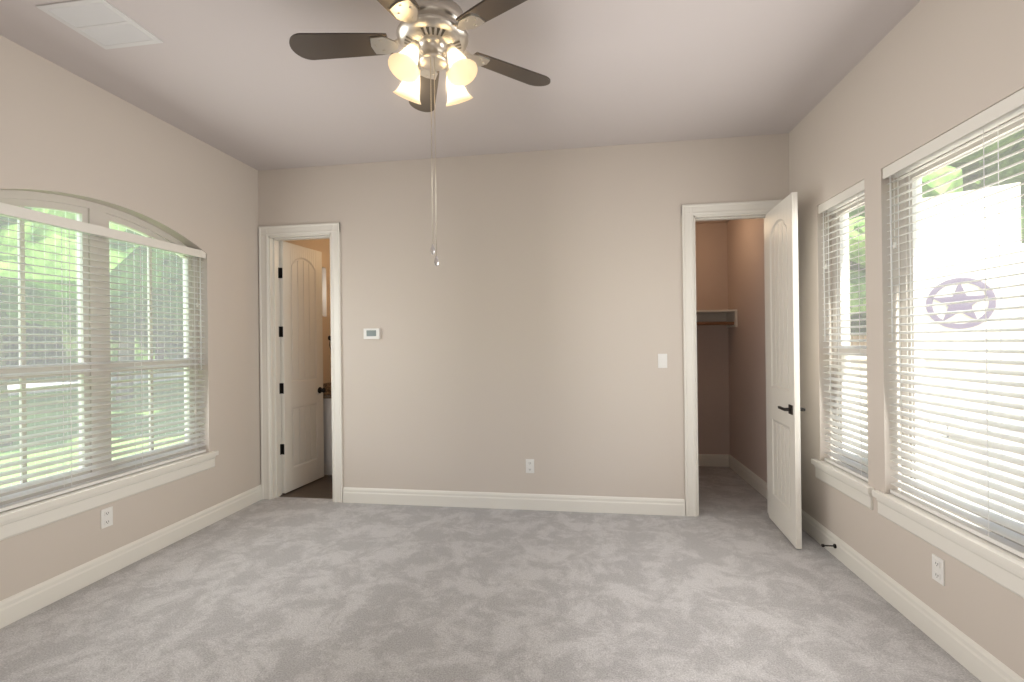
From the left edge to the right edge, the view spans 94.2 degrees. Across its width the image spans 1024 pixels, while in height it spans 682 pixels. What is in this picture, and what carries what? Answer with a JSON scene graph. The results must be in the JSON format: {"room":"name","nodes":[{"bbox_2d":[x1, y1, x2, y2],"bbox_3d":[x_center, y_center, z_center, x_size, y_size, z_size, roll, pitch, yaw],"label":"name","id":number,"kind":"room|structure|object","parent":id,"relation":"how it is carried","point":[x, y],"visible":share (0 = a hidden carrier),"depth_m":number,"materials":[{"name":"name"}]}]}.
{"room":"empty bedroom","nodes":[
{"label":"empty bedroom","id":0,"kind":"room"},
{"bbox_2d":[0,35,330,600],"bbox_3d":[-2.620,-0.108,3.215,0.204,3.150,7.280,-1,0,8],"label":"wall","id":1,"kind":"structure","parent":0,"point":[64,132],"depth_m":3.36,"materials":[{"name":"beige paint"}]},
{"bbox_2d":[0,190,198,505],"bbox_3d":[-2.671,0.010,3.041,0.070,1.775,1.580,-1,0,8],"label":"window","id":2,"kind":"structure","parent":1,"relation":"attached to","point":[85,211],"depth_m":3.01,"materials":[{"name":"beige plastic"}]},
{"bbox_2d":[0,202,205,511],"bbox_3d":[-2.587,0.084,3.029,0.073,1.601,1.572,-1,0,8],"label":"window blind","id":3,"kind":"object","parent":1,"relation":"attached to","point":[25,214],"visible":1,"depth_m":2.94,"materials":[{"name":"white plastic"}]},
{"bbox_2d":[101,506,112,528],"bbox_3d":[-2.536,1.105,2.978,0.009,0.117,0.072,-1,0,8],"label":"electrical outlet","id":4,"kind":"object","parent":1,"relation":"attached to","point":[106,517],"visible":1,"depth_m":2.97,"materials":[{"name":"white plastic"}]},
{"bbox_2d":[0,451,218,540],"bbox_3d":[-2.563,0.956,3.025,0.124,0.133,1.700,-1,0,8],"label":"trim","id":5,"kind":"structure","parent":1,"relation":"attached to","point":[18,520],"depth_m":2.90,"materials":[{"name":"white paint"}]},
{"bbox_2d":[0,485,261,628],"bbox_3d":[-2.662,1.398,2.075,0.016,0.135,4.730,-1,0,8],"label":"baseboard","id":6,"kind":"structure","parent":1,"relation":"attached to","point":[22,604],"depth_m":3.00,"materials":[{"name":"white paint"}]},
{"bbox_2d":[279,475,332,498],"bbox_3d":[-1.333,1.485,5.452,1.660,0.060,2.200,-1,0,8],"label":"floor","id":7,"kind":"structure","parent":0,"point":[322,488],"depth_m":4.64,"materials":[{"name":"brown wood"}]},
{"bbox_2d":[323,382,331,474],"bbox_3d":[-1.847,0.974,5.707,0.566,0.975,1.145,-1,0,8],"label":"bathroom vanity","id":8,"kind":"object","parent":7,"relation":"on","point":[327,406],"visible":0.06,"depth_m":5.16,"materials":[{"name":"white"}]},
{"bbox_2d":[0,0,920,170],"bbox_3d":[-0.434,-1.672,1.746,4.994,0.120,5.010,-1,0,8],"label":"ceiling","id":9,"kind":"structure","parent":0,"point":[242,81],"depth_m":2.86,"materials":[{"name":"grey paint"}]},
{"bbox_2d":[36,0,162,48],"bbox_3d":[-2.056,-1.588,2.392,0.355,0.006,0.335,-1,0,8],"label":"ceiling vent","id":10,"kind":"object","parent":9,"relation":"in","point":[104,24],"visible":1,"depth_m":2.37,"materials":[{"name":"white paint"}]},
{"bbox_2d":[289,0,550,265],"bbox_3d":[-0.395,-0.971,2.153,1.238,1.280,1.257,-1,0,8],"label":"ceiling fan","id":11,"kind":"object","parent":9,"relation":"hanging from","point":[432,36],"visible":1,"depth_m":2.12,"materials":[{"name":"brown wood"}]},
{"bbox_2d":[0,466,980,681],"bbox_3d":[-0.279,1.468,2.538,4.594,0.060,6.340,-1,0,8],"label":"floor","id":12,"kind":"structure","parent":0,"point":[286,589],"depth_m":2.57,"materials":[{"name":"grey carpet"}]},
{"bbox_2d":[258,133,788,515],"bbox_3d":[-0.061,-0.137,4.153,4.594,3.150,0.140,-1,0,8],"label":"wall","id":13,"kind":"structure","parent":0,"point":[536,314],"depth_m":4.06,"materials":[{"name":"beige paint"}]},
{"bbox_2d":[278,241,325,492],"bbox_3d":[-2.119,0.249,4.801,0.181,2.405,0.618,-1,0,14],"label":"door","id":14,"kind":"structure","parent":13,"relation":"in","point":[302,390],"depth_m":4.76,"materials":[{"name":"white paint"}]},
{"bbox_2d":[364,328,379,338],"bbox_3d":[-1.251,-0.065,4.245,0.146,0.094,0.025,-1,0,8],"label":"thermostat","id":15,"kind":"object","parent":13,"relation":"attached to","point":[371,333],"visible":0.98,"depth_m":4.23,"materials":[{"name":"white plastic"}]},
{"bbox_2d":[343,487,684,515],"bbox_3d":[-0.060,1.370,4.074,2.955,0.135,0.016,-1,0,8],"label":"baseboard","id":16,"kind":"structure","parent":13,"relation":"attached to","point":[493,500],"depth_m":4.05,"materials":[{"name":"white paint"}]},
{"bbox_2d":[526,459,533,472],"bbox_3d":[0.153,1.065,4.046,0.072,0.117,0.009,-1,0,8],"label":"outlet","id":17,"kind":"object","parent":13,"relation":"attached to","point":[529,465],"visible":1,"depth_m":4.04,"materials":[{"name":"white plastic"}]},
{"bbox_2d":[658,354,666,367],"bbox_3d":[1.231,0.162,3.886,0.072,0.116,0.012,-1,0,8],"label":"light switch","id":18,"kind":"object","parent":13,"relation":"attached to","point":[662,360],"visible":1,"depth_m":3.88,"materials":[{"name":"white plastic"}]},
{"bbox_2d":[765,192,805,548],"bbox_3d":[1.986,0.198,3.505,0.135,2.405,0.618,-1,0,12],"label":"closet door","id":19,"kind":"structure","parent":13,"relation":"in","point":[783,358],"depth_m":3.40,"materials":[{"name":"white paint"}]},
{"bbox_2d":[695,223,729,453],"bbox_3d":[1.995,-0.004,5.478,0.914,2.840,0.140,-1,0,8],"label":"wall","id":20,"kind":"structure","parent":0,"point":[712,346],"depth_m":5.37,"materials":[{"name":"beige paint"}]},
{"bbox_2d":[698,454,727,466],"bbox_3d":[2.003,1.348,5.398,0.840,0.135,0.016,-1,0,8],"label":"baseboard","id":21,"kind":"structure","parent":20,"relation":"attached to","point":[718,460],"depth_m":5.35,"materials":[{"name":"white paint"}]},
{"bbox_2d":[696,309,737,327],"bbox_3d":[1.957,-0.237,5.251,0.910,0.185,0.320,-1,0,8],"label":"shelf","id":22,"kind":"object","parent":20,"relation":"attached to","point":[729,316],"visible":0.48,"depth_m":5.20,"materials":[{"name":"white paint"}]},
{"bbox_2d":[695,220,729,223],"bbox_3d":[1.803,-1.373,4.763,1.054,0.100,1.610,-1,0,8],"label":"ceiling","id":23,"kind":"structure","parent":0,"point":[708,222],"depth_m":5.29,"materials":[{"name":"beige paint"}]},
{"bbox_2d":[727,218,766,482],"bbox_3d":[1.765,0.046,3.957,0.900,2.740,0.004,-1,0,8],"label":"wall","id":24,"kind":"structure","parent":0,"point":[747,360],"depth_m":3.91,"materials":[{"name":"beige paint"}]},
{"bbox_2d":[728,454,766,498],"bbox_3d":[2.336,1.343,4.617,0.020,0.135,1.466,-1,0,8],"label":"baseboard","id":25,"kind":"structure","parent":24,"relation":"attached to","point":[755,481],"depth_m":4.70,"materials":[{"name":"white paint"}]},
{"bbox_2d":[789,0,1023,678],"bbox_3d":[2.073,-0.166,2.192,0.200,3.150,6.620,-1,0,8],"label":"wall","id":26,"kind":"structure","parent":0,"point":[921,73],"depth_m":2.60,"materials":[{"name":"beige paint"}]},
{"bbox_2d":[811,195,870,504],"bbox_3d":[2.160,0.011,3.028,0.195,1.912,0.680,-1,0,8],"label":"window","id":27,"kind":"structure","parent":26,"relation":"in","point":[841,277],"depth_m":3.22,"materials":[{"name":"beige plastic"}]},
{"bbox_2d":[818,180,867,481],"bbox_3d":[2.138,-0.058,3.031,0.073,1.771,0.552,-1,0,8],"label":"blinds","id":28,"kind":"object","parent":27,"relation":"attached to","point":[850,194],"visible":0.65,"depth_m":3.05,"materials":[{"name":"white plastic"}]},
{"bbox_2d":[801,509,1023,681],"bbox_3d":[1.867,1.343,1.409,0.016,0.135,4.730,-1,0,8],"label":"baseboard","id":29,"kind":"structure","parent":26,"relation":"attached to","point":[976,660],"depth_m":2.33,"materials":[{"name":"white paint"}]},
{"bbox_2d":[821,544,836,547],"bbox_3d":[2.066,1.336,3.103,0.082,0.028,0.028,-1,0,8],"label":"door stop","id":30,"kind":"object","parent":29,"relation":"attached to","point":[833,545],"depth_m":3.10,"materials":[{"name":"grey metal"}]},
{"bbox_2d":[932,554,944,585],"bbox_3d":[1.986,1.066,2.217,0.009,0.117,0.072,-1,0,8],"label":"electrical outlet","id":31,"kind":"object","parent":26,"relation":"attached to","point":[938,569],"visible":1,"depth_m":2.21,"materials":[{"name":"white plastic"}]},
{"bbox_2d":[864,112,1023,598],"bbox_3d":[1.964,0.011,1.694,0.195,1.912,1.945,-1,0,8],"label":"window","id":32,"kind":"structure","parent":26,"relation":"in","point":[918,225],"depth_m":2.30,"materials":[{"name":"beige plastic"}]},
{"bbox_2d":[883,88,1023,557],"bbox_3d":[1.942,-0.057,1.698,0.073,1.771,1.817,-1,0,8],"label":"blinds","id":33,"kind":"object","parent":32,"relation":"attached to","point":[1004,110],"visible":1,"depth_m":2.11,"materials":[{"name":"white plastic"}]},
{"label":"outside","id":34,"kind":"structure","parent":0,"visible":0},
{"bbox_2d":[0,368,184,487],"bbox_3d":[-12.635,2.057,17.019,150.000,0.200,150.000,-1,0,8],"label":"ground","id":35,"kind":"structure","parent":34,"point":[29,401],"depth_m":11.06,"materials":[{"name":"green plant"}]},
{"bbox_2d":[7,372,183,395],"bbox_3d":[-21.540,2.054,18.329,6.000,0.020,150.000,-1,0,8],"label":"road","id":36,"kind":"structure","parent":35,"relation":"on","point":[43,384],"depth_m":23.03,"materials":[{"name":"grey asphalt"}]},
{"bbox_2d":[0,129,1023,446],"bbox_3d":[-6.139,-3.898,29.268,110.888,23.699,128.188,-1,0,8],"label":"trees","id":37,"kind":"object","parent":35,"relation":"on","point":[158,297],"depth_m":12.54,"materials":[{"name":"green plant"}]},
{"bbox_2d":[850,335,866,345],"bbox_3d":[10.593,0.754,15.661,11.985,1.850,0.070,-1,0,8],"label":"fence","id":38,"kind":"object","parent":35,"relation":"on","point":[856,337],"depth_m":15.52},
{"bbox_2d":[851,418,1023,513],"bbox_3d":[8.616,1.635,4.040,12.166,0.100,22.500,-1,0,8],"label":"patio","id":39,"kind":"structure","parent":35,"relation":"on","point":[984,447],"depth_m":6.68,"materials":[{"name":"white concrete"}]},
{"bbox_2d":[850,182,1023,425],"bbox_3d":[8.625,-0.608,9.155,3.700,4.400,1.270,-1,0,43],"label":"wall","id":40,"kind":"structure","parent":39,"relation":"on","point":[990,242],"depth_m":8.76,"materials":[{"name":"white metal"}]},
{"bbox_2d":[925,395,1023,440],"bbox_3d":[7.173,1.134,7.435,0.700,0.946,1.797,-1,0,-27],"label":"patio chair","id":41,"kind":"object","parent":39,"relation":"on","point":[954,420],"depth_m":7.41,"materials":[{"name":"grey"}]}
]}

